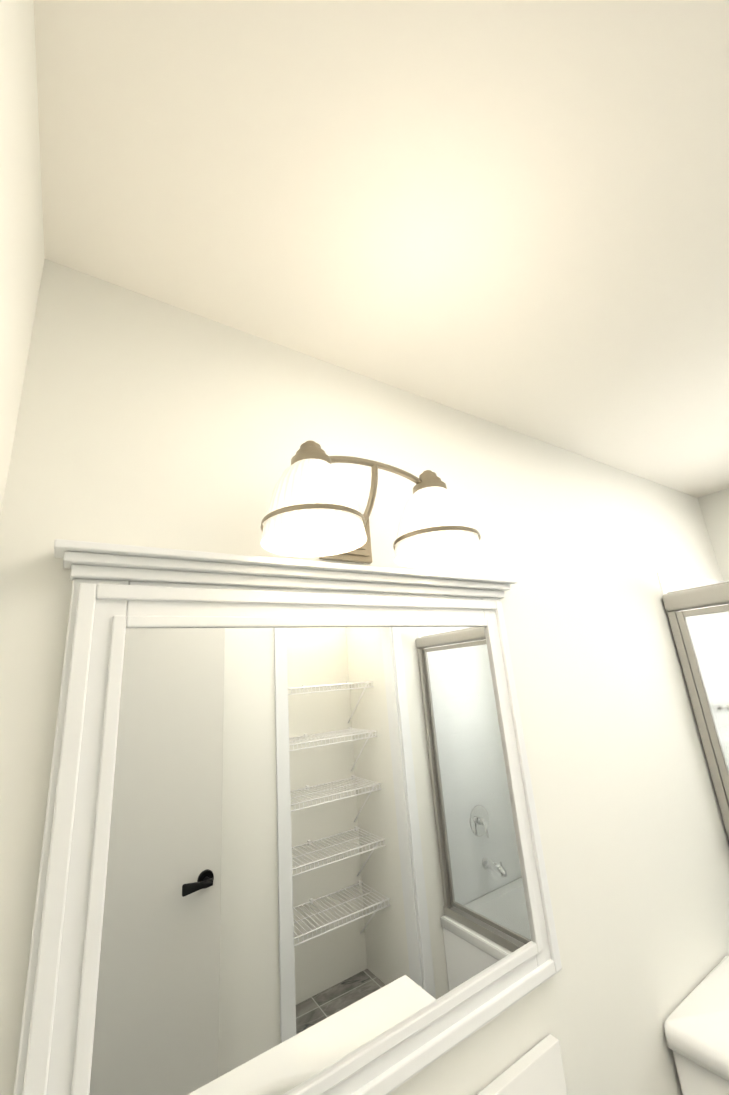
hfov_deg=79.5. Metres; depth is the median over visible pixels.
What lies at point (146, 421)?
wall
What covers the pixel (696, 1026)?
toilet
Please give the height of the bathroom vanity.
1.053 m
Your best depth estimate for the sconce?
0.82 m
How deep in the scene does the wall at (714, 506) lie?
2.11 m
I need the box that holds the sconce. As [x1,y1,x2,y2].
[261,440,482,567]
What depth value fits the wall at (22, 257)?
0.53 m
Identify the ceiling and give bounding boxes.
[33,0,728,497]
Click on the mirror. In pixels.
(291, 841)
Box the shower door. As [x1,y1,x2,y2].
[662,581,728,838]
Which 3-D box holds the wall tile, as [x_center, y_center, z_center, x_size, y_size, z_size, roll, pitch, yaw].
[1.927,0.681,1.091,0.740,1.587,1.522,6,-20,-33]
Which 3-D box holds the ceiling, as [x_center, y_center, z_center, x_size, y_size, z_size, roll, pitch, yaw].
[0.449,-0.769,0.300,4.600,0.100,2.572,6,-20,-33]
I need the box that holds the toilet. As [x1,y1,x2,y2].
[664,956,728,1094]
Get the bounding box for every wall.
[0,0,44,516]
[0,259,728,1094]
[698,488,728,580]
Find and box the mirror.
[13,539,561,1094]
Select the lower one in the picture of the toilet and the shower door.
the toilet
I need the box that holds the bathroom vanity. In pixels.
[477,1034,567,1094]

